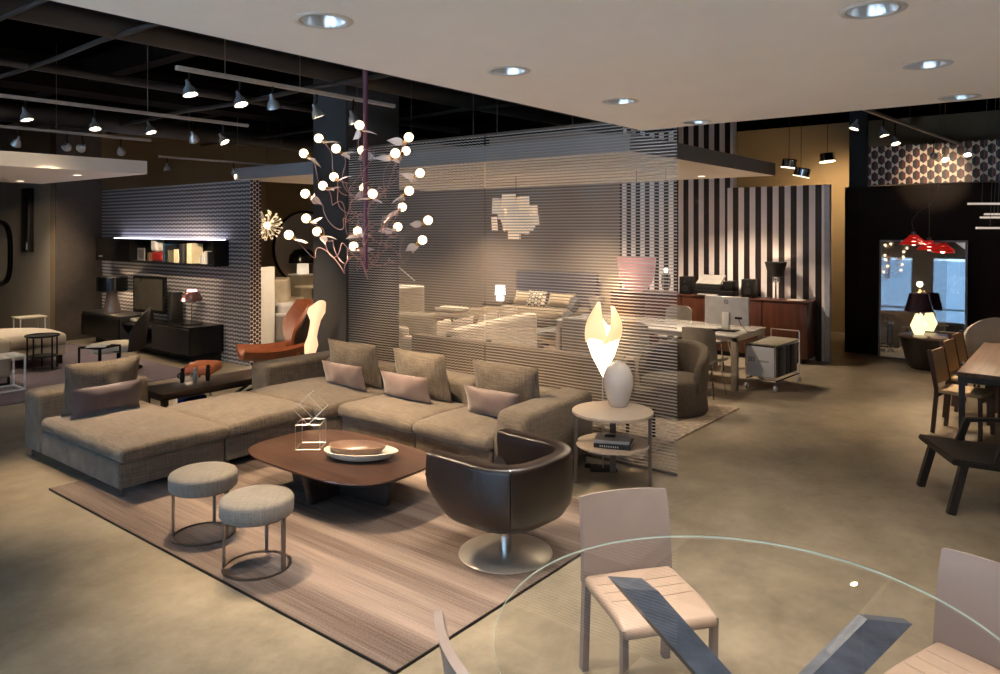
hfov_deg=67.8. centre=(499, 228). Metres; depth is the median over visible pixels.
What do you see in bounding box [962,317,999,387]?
armchair
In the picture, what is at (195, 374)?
figurine
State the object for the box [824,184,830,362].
trim
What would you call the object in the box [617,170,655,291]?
dome pendant
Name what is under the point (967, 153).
track spotlight
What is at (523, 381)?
cushion
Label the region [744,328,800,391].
trolley
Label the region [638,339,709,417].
tub chair
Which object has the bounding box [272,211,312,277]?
round mirror
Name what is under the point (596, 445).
book
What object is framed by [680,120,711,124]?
recessed light
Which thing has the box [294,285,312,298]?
dining table
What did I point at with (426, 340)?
sofa
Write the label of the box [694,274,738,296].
printer
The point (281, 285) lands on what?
upholstered chair
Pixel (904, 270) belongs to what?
leaning mirror
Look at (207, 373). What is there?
figurine
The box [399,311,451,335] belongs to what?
armchair
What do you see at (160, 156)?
track
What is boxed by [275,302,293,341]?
sofa
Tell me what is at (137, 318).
player
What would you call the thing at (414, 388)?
lumbar pillow
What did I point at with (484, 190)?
wall
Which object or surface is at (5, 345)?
sofa
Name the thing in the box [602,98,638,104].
recessed light
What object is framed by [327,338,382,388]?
cushion
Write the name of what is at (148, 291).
television
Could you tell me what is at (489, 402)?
lumbar pillow
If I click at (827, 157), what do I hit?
spotlight
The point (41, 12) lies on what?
ceiling
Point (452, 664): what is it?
dining chair
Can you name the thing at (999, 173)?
pendant
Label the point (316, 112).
track spotlight
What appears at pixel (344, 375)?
lumbar pillow
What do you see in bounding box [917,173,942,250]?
pendant
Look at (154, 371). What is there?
carpet
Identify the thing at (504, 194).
pendant
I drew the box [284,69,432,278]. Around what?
chandelier
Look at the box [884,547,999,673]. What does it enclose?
dining chair
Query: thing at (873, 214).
wall
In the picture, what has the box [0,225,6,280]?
mirror glass
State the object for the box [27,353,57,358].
shelf
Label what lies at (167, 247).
book
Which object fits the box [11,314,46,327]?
side table
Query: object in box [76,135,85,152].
track spotlight
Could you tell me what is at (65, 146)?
track spotlight
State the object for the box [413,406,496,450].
seat cushion
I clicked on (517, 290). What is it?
bed pillow
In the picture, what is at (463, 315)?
daybed
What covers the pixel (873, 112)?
track
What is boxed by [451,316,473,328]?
sofa cushion
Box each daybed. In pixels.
[0,328,65,363]
[434,311,499,322]
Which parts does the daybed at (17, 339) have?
mattress, leg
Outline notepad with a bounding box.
[787,299,804,300]
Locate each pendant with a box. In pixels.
[261,210,282,239]
[491,194,538,238]
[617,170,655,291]
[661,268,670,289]
[899,128,939,245]
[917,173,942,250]
[967,106,999,204]
[976,101,999,228]
[980,98,999,217]
[984,173,999,214]
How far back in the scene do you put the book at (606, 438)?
6.17 m
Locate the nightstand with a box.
[481,299,513,306]
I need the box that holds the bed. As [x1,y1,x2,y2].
[469,270,598,341]
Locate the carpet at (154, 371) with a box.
[0,343,188,405]
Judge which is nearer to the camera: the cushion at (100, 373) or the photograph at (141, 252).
the cushion at (100, 373)
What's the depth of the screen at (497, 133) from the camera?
7.00 m
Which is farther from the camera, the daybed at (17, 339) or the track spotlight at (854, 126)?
the daybed at (17, 339)
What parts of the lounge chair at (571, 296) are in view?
seat, backrest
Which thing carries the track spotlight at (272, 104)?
hanging from the track at (224, 75)
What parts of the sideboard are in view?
door, door, door, door, door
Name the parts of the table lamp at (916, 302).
lamp shade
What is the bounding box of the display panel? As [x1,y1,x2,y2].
[261,267,274,343]
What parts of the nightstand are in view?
drawer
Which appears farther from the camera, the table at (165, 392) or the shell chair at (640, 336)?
the shell chair at (640, 336)
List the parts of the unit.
door, door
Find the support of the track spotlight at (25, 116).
hanging from the track at (9, 96)
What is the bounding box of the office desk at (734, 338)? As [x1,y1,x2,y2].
[555,313,765,391]
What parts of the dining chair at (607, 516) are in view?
leg, leg, backrest, seat, leg, leg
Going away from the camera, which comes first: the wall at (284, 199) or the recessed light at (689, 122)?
the recessed light at (689, 122)
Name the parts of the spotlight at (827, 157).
rod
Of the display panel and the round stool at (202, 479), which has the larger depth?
the display panel
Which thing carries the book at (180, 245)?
on the wall shelf at (107, 249)
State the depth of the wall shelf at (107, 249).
13.48 m
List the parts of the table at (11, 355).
frame, frame, leg, leg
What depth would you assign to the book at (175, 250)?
12.52 m
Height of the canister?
0.220 m
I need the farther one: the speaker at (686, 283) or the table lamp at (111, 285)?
the table lamp at (111, 285)
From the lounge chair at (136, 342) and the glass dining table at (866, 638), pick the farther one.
the lounge chair at (136, 342)
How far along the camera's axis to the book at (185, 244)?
12.31 m
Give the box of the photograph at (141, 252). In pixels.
[139,250,143,258]
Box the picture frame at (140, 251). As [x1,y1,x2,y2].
[137,248,144,259]
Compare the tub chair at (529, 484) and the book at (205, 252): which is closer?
the tub chair at (529, 484)
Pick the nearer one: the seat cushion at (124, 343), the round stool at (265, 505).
the round stool at (265, 505)
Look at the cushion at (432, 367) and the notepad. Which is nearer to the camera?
the cushion at (432, 367)
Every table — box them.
[0,352,25,393]
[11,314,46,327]
[24,332,59,371]
[78,344,120,362]
[148,369,251,407]
[248,429,426,506]
[288,273,312,298]
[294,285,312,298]
[494,535,999,673]
[572,401,653,486]
[898,332,947,370]
[957,342,999,439]
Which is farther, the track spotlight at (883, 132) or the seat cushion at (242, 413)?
the track spotlight at (883, 132)
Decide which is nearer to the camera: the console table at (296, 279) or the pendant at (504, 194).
the pendant at (504, 194)
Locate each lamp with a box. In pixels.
[21,188,33,251]
[96,276,127,312]
[181,289,202,324]
[289,248,312,273]
[304,300,325,353]
[495,285,504,300]
[584,302,621,471]
[765,262,786,299]
[904,293,933,334]
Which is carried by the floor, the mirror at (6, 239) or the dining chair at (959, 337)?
the dining chair at (959, 337)
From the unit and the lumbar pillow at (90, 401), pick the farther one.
the unit
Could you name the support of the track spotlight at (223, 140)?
hanging from the track at (9, 96)
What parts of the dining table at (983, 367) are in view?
leg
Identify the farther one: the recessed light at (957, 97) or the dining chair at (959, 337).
the dining chair at (959, 337)
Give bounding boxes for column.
[313,78,398,361]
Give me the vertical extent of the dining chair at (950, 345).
0.875 m
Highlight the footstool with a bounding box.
[184,360,221,395]
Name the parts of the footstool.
seat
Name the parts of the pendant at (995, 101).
cord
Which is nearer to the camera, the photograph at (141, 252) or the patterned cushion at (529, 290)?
the photograph at (141, 252)
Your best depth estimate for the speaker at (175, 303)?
12.52 m
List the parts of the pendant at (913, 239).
cord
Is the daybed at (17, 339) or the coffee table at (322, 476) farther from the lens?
the daybed at (17, 339)
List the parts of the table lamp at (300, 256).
lamp shade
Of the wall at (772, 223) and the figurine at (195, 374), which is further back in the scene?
the wall at (772, 223)
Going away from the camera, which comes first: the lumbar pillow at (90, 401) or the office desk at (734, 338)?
the lumbar pillow at (90, 401)
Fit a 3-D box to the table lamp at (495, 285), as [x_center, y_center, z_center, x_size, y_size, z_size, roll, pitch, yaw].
[0.005,1.366,15.846,0.226,0.328,0.226,0,0,38]
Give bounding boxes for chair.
[92,307,150,368]
[236,299,312,361]
[275,279,295,303]
[276,277,303,299]
[425,428,573,573]
[434,609,469,673]
[537,296,580,347]
[579,487,718,673]
[617,321,649,362]
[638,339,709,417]
[654,305,691,340]
[682,327,728,399]
[716,340,730,370]
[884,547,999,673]
[916,417,999,515]
[927,346,994,441]
[939,337,999,425]
[948,331,996,412]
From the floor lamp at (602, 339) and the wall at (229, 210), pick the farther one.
the wall at (229, 210)
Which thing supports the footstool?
on the floor
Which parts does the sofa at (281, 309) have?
armrest, backrest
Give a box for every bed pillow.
[513,290,528,303]
[547,292,574,307]
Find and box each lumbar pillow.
[70,378,142,419]
[322,360,365,390]
[380,370,430,403]
[464,385,518,416]
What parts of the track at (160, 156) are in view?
rail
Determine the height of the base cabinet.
1.020 m
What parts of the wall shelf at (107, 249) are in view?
door, panel, panel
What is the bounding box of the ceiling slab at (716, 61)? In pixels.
[50,0,999,129]
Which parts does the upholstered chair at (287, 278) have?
backrest, seat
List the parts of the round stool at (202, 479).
leg, seat, seat frame, leg, leg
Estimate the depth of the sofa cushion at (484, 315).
10.94 m
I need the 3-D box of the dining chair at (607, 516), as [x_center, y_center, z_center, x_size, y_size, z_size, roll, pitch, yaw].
[0.675,1.728,3.484,0.482,0.847,0.555,0,0,-15]
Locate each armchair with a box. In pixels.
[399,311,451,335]
[562,319,590,352]
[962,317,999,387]
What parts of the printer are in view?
lid, casing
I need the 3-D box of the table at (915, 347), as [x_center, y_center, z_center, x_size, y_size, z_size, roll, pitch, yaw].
[6.638,1.900,11.480,0.890,0.500,0.890,0,0,38]
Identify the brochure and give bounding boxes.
[927,335,948,339]
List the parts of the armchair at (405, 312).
backrest, armrest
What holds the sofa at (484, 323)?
on the floor
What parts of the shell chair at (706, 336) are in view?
backrest, leg, seat, leg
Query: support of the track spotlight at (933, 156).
hanging from the track at (873, 112)
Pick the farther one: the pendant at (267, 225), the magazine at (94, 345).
the pendant at (267, 225)
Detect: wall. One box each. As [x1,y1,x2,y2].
[0,123,49,328]
[50,126,312,329]
[55,127,101,340]
[102,180,260,365]
[399,122,736,313]
[727,185,823,361]
[737,110,999,332]
[845,182,999,354]
[868,139,999,185]
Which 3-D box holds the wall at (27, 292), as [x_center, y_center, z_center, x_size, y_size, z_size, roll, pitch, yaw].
[-10.307,-0.025,15.732,4.300,4.350,0.150,0,0,38]
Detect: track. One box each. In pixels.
[0,43,150,141]
[0,45,248,126]
[159,118,281,165]
[175,39,395,107]
[862,103,962,145]
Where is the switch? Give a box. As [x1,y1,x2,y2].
[584,463,601,467]
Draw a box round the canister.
[151,240,163,251]
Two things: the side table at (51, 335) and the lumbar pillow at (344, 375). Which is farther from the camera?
the side table at (51, 335)
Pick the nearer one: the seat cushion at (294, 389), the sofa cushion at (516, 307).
the seat cushion at (294, 389)
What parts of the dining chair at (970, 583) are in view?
seat, backrest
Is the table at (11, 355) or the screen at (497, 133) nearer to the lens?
the screen at (497, 133)
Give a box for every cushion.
[41,401,227,462]
[60,355,140,416]
[92,340,136,353]
[166,391,312,436]
[248,377,384,418]
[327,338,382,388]
[338,394,467,432]
[393,348,451,402]
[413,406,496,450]
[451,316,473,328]
[471,358,539,402]
[477,311,497,322]
[499,307,517,317]
[526,290,546,306]
[635,384,658,408]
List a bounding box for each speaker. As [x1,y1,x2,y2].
[169,292,182,320]
[679,276,694,294]
[741,279,756,297]
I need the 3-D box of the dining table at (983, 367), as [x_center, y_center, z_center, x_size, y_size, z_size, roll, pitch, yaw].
[5.664,1.780,7.990,1.010,0.740,2.460,0,0,38]
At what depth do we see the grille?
12.49 m
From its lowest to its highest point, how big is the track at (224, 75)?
1.060 m
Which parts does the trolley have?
panel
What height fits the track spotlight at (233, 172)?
0.216 m
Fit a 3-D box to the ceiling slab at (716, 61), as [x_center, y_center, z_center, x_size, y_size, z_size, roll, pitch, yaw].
[0.933,-1.025,0.396,7.030,0.350,9.780,0,0,38]
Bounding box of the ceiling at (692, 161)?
[235,133,774,190]
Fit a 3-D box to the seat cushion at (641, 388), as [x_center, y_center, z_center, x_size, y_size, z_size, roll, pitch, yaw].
[0.353,1.730,8.334,2.860,0.200,0.600,0,0,38]
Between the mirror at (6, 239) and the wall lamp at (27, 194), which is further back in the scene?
the mirror at (6, 239)
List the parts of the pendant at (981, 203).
cord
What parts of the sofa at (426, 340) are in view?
rail, backrest, leg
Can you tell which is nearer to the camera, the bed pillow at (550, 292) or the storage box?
the storage box
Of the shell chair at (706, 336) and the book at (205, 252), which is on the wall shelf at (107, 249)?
the book at (205, 252)
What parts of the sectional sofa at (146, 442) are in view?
backrest, armrest, backrest, backrest, armrest, backrest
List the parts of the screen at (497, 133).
rail, rail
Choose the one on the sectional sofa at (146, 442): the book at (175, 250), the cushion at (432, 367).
the cushion at (432, 367)
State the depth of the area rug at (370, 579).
4.87 m
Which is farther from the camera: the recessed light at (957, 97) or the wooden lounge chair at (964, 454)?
the wooden lounge chair at (964, 454)
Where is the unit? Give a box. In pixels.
[81,309,223,361]
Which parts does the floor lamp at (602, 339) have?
stem, flower, plate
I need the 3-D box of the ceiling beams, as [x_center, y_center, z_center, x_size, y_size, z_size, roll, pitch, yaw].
[-4.620,-1.990,9.086,12.470,0.420,16.500,0,0,38]
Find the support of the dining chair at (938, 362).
on the floor
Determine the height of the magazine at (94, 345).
0.016 m
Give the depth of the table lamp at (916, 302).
11.57 m
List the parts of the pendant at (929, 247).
cord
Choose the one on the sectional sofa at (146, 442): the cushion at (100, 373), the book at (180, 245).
the cushion at (100, 373)
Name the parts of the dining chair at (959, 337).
leg, panel, leg, leg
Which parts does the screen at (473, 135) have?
rail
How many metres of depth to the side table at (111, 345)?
10.38 m
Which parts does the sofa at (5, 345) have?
leg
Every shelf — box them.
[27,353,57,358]
[96,238,228,266]
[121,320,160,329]
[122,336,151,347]
[576,432,648,454]
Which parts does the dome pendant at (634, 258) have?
lamp shade, cord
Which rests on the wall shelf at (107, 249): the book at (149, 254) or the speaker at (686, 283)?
the book at (149, 254)
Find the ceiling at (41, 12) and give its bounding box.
[0,0,622,151]
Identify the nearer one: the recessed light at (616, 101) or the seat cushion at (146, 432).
the recessed light at (616, 101)
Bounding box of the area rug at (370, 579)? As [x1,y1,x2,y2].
[49,455,580,673]
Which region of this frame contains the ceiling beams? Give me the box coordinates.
[0,0,673,147]
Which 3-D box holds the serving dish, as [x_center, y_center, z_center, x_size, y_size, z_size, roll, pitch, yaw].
[-1.089,1.766,5.849,0.600,0.072,0.357,0,0,10]
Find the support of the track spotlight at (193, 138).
hanging from the track at (9, 96)
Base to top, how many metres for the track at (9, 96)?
1.060 m
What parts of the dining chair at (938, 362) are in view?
leg, panel, leg, seat, leg, seat rail, leg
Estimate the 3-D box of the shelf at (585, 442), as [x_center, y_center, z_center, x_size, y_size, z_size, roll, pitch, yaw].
[0.948,1.806,6.267,0.610,0.018,0.610,0,0,38]
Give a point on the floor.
(829, 462)
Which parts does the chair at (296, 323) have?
seat, backrest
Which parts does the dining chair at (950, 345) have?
leg, panel, leg, seat, leg, leg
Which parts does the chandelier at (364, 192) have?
bulb, bulb, bulb, bulb, bulb, bulb, bulb, bulb, bulb, bulb, bulb, bulb, bulb, bulb, bulb, bulb, bulb, bulb, bulb, bulb, bulb, bulb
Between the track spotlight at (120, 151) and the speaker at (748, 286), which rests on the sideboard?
the speaker at (748, 286)
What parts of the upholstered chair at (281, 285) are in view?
backrest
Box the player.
[130,317,139,321]
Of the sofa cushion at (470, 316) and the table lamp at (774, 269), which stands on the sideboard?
the table lamp at (774, 269)
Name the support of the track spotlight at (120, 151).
hanging from the track at (1, 126)
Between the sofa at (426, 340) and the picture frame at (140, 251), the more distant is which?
the picture frame at (140, 251)
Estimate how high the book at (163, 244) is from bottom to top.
0.310 m
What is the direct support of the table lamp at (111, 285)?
on the unit
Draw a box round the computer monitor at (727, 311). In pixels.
[705,295,753,331]
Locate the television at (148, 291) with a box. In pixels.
[133,276,166,324]
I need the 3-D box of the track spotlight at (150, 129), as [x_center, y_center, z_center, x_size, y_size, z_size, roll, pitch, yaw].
[-3.489,-1.042,7.446,0.106,0.196,0.108,0,0,38]
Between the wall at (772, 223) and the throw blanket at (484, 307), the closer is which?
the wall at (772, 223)
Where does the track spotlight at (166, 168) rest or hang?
hanging from the track at (160, 156)
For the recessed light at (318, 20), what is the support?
in the ceiling slab at (716, 61)
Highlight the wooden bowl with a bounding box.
[328,440,385,454]
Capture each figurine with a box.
[177,368,184,382]
[190,367,197,382]
[205,365,209,380]
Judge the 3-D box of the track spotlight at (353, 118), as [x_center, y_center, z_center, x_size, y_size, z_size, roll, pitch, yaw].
[-1.278,-1.027,6.554,0.107,0.226,0.105,0,0,38]
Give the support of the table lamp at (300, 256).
on the console table at (296, 279)
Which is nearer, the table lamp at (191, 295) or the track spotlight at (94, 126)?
the track spotlight at (94, 126)
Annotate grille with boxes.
[169,294,170,319]
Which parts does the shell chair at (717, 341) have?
leg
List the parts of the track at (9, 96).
rail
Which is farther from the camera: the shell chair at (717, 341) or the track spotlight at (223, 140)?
the shell chair at (717, 341)
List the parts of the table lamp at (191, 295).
lamp shade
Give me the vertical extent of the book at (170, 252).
0.200 m
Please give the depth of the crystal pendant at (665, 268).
10.61 m
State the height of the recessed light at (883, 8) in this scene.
0.129 m
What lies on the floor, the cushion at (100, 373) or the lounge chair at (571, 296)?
the lounge chair at (571, 296)
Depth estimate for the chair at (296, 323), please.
10.46 m
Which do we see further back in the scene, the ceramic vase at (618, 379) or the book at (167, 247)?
the book at (167, 247)
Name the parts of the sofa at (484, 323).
armrest, backrest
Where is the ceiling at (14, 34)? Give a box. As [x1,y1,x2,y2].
[0,19,999,131]
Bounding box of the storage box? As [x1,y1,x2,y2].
[152,251,162,261]
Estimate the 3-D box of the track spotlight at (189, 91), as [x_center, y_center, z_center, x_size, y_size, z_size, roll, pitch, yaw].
[-2.244,-1.048,5.396,0.106,0.184,0.109,0,0,38]
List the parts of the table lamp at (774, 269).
stem, lamp shade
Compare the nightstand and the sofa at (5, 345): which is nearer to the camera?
the sofa at (5, 345)
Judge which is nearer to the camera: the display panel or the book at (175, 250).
the book at (175, 250)
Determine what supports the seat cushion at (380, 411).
on the sectional sofa at (146, 442)
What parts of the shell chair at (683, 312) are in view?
seat, backrest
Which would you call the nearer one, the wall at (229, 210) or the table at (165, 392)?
the table at (165, 392)
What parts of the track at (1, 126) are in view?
rail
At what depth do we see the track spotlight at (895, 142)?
9.06 m
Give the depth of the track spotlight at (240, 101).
5.71 m
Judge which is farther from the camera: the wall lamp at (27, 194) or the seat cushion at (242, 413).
the wall lamp at (27, 194)
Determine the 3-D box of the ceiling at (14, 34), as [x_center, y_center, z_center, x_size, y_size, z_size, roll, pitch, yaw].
[-2.386,-2.275,9.867,24.400,0.150,20.900,0,0,38]
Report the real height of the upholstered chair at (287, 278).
1.161 m
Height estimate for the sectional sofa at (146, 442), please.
0.662 m
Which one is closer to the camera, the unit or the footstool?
the footstool
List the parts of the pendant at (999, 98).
cord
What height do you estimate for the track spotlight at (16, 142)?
0.217 m
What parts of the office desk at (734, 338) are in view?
leg, leg, frame, leg, leg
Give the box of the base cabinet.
[399,284,423,311]
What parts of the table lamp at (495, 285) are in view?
lamp shade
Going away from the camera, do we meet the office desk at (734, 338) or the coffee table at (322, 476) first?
the coffee table at (322, 476)
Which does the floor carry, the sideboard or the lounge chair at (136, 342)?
the sideboard
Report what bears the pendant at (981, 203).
hanging from the ceiling at (14, 34)
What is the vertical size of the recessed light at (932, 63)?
0.129 m
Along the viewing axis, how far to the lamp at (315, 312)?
9.44 m
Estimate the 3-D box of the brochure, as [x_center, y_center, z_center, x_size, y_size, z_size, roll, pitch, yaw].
[6.653,1.644,11.290,0.240,0.012,0.320,0,0,18]
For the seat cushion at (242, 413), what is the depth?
7.07 m
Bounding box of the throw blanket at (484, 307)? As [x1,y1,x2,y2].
[469,306,560,325]
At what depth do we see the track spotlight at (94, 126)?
7.02 m
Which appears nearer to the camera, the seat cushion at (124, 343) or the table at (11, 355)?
the table at (11, 355)
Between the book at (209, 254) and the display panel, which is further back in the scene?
the display panel
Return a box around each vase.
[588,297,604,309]
[603,360,633,407]
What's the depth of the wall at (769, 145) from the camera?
15.51 m
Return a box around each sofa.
[0,338,10,385]
[25,351,592,496]
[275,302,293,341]
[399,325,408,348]
[401,313,536,349]
[411,333,658,436]
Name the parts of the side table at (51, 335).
leg, leg, leg, leg, leg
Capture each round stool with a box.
[168,461,237,546]
[218,484,293,581]
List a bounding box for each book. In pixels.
[147,252,152,260]
[163,244,175,261]
[165,245,177,261]
[168,250,173,261]
[174,249,177,262]
[179,244,181,262]
[182,244,184,262]
[185,244,186,262]
[187,243,202,262]
[204,251,211,263]
[207,252,211,263]
[594,432,630,444]
[594,438,633,450]
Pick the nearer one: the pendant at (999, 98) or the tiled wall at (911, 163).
the pendant at (999, 98)
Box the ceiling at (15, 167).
[0,151,146,183]
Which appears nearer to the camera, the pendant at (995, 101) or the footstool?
the pendant at (995, 101)
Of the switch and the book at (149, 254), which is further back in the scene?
the book at (149, 254)
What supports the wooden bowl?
in the serving dish
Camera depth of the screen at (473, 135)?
8.31 m
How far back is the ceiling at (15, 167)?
11.00 m
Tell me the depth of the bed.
14.87 m
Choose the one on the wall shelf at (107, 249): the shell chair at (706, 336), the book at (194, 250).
the book at (194, 250)
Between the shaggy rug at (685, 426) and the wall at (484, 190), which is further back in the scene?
the wall at (484, 190)
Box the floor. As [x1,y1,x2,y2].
[0,332,999,673]
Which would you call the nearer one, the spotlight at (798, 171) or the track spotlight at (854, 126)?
the track spotlight at (854, 126)
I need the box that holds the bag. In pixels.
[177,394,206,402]
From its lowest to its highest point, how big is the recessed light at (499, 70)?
0.129 m
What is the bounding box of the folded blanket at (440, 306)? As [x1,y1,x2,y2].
[435,306,468,312]
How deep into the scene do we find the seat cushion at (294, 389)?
7.78 m
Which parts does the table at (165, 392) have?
leg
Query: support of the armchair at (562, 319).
on the floor
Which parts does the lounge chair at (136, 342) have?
plate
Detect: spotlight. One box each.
[10,129,20,147]
[20,100,33,121]
[61,134,71,150]
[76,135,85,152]
[89,109,101,130]
[117,139,125,155]
[146,115,156,134]
[164,158,170,170]
[183,72,197,97]
[189,121,199,143]
[218,124,229,145]
[231,163,236,174]
[234,81,248,107]
[267,86,280,109]
[312,94,324,118]
[349,99,359,124]
[781,117,797,168]
[793,116,810,177]
[819,120,835,162]
[849,113,858,130]
[879,118,889,137]
[891,123,900,145]
[929,140,937,159]
[941,142,949,161]
[963,144,971,156]
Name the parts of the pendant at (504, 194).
lamp shade, lamp shade, lamp shade, lamp shade, lamp shade, lamp shade, lamp shade, lamp shade, lamp shade, lamp shade, lamp shade, lamp shade, lamp shade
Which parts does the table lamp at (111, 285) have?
lamp shade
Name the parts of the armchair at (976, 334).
backrest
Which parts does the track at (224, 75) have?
rail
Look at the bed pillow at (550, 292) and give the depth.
14.74 m
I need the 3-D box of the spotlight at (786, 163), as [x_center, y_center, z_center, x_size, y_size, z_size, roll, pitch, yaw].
[5.425,-1.623,13.947,0.302,0.994,0.290,0,0,38]
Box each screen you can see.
[348,80,484,373]
[485,99,676,475]
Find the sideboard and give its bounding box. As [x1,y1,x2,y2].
[609,289,816,363]
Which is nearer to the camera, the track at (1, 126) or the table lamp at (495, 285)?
the track at (1, 126)
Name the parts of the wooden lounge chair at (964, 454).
leg, leg, seat, armrest, armrest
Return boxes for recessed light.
[292,12,353,28]
[485,66,530,75]
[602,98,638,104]
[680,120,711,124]
[838,0,908,18]
[900,59,953,69]
[938,94,981,100]
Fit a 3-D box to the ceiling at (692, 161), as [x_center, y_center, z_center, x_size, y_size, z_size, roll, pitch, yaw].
[-0.102,-0.950,12.370,7.670,0.200,4.780,0,0,38]
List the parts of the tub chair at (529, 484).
shell panel, plate, shell panel, shell panel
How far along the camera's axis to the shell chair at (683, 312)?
12.13 m
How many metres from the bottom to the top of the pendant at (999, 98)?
2.078 m
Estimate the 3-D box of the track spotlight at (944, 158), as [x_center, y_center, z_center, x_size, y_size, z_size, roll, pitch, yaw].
[6.577,-1.137,10.981,0.105,0.306,0.118,0,0,38]
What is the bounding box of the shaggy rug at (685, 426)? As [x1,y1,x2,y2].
[588,403,738,462]
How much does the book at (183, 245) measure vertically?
0.320 m
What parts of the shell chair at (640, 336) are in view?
seat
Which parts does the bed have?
mattress, headboard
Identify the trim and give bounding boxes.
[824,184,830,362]
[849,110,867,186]
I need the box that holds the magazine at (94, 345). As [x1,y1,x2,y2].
[85,343,111,347]
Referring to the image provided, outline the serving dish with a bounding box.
[324,445,397,461]
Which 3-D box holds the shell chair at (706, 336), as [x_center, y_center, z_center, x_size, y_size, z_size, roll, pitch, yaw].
[2.641,1.701,9.642,0.490,0.904,0.492,0,0,38]
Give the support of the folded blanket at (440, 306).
on the daybed at (463, 315)
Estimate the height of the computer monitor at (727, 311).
0.475 m
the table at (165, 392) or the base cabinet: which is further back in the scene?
the base cabinet
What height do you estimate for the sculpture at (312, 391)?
0.446 m
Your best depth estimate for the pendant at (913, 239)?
10.94 m
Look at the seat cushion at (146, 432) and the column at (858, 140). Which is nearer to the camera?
the seat cushion at (146, 432)
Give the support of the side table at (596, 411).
on the floor
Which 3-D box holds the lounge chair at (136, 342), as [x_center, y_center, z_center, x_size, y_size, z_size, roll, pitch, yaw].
[-5.781,1.677,11.413,0.780,0.921,0.760,0,0,-22]
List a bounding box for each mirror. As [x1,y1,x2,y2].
[0,220,12,285]
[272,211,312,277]
[878,240,967,365]
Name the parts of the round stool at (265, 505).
leg, seat, seat frame, leg, leg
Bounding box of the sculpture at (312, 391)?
[293,391,327,449]

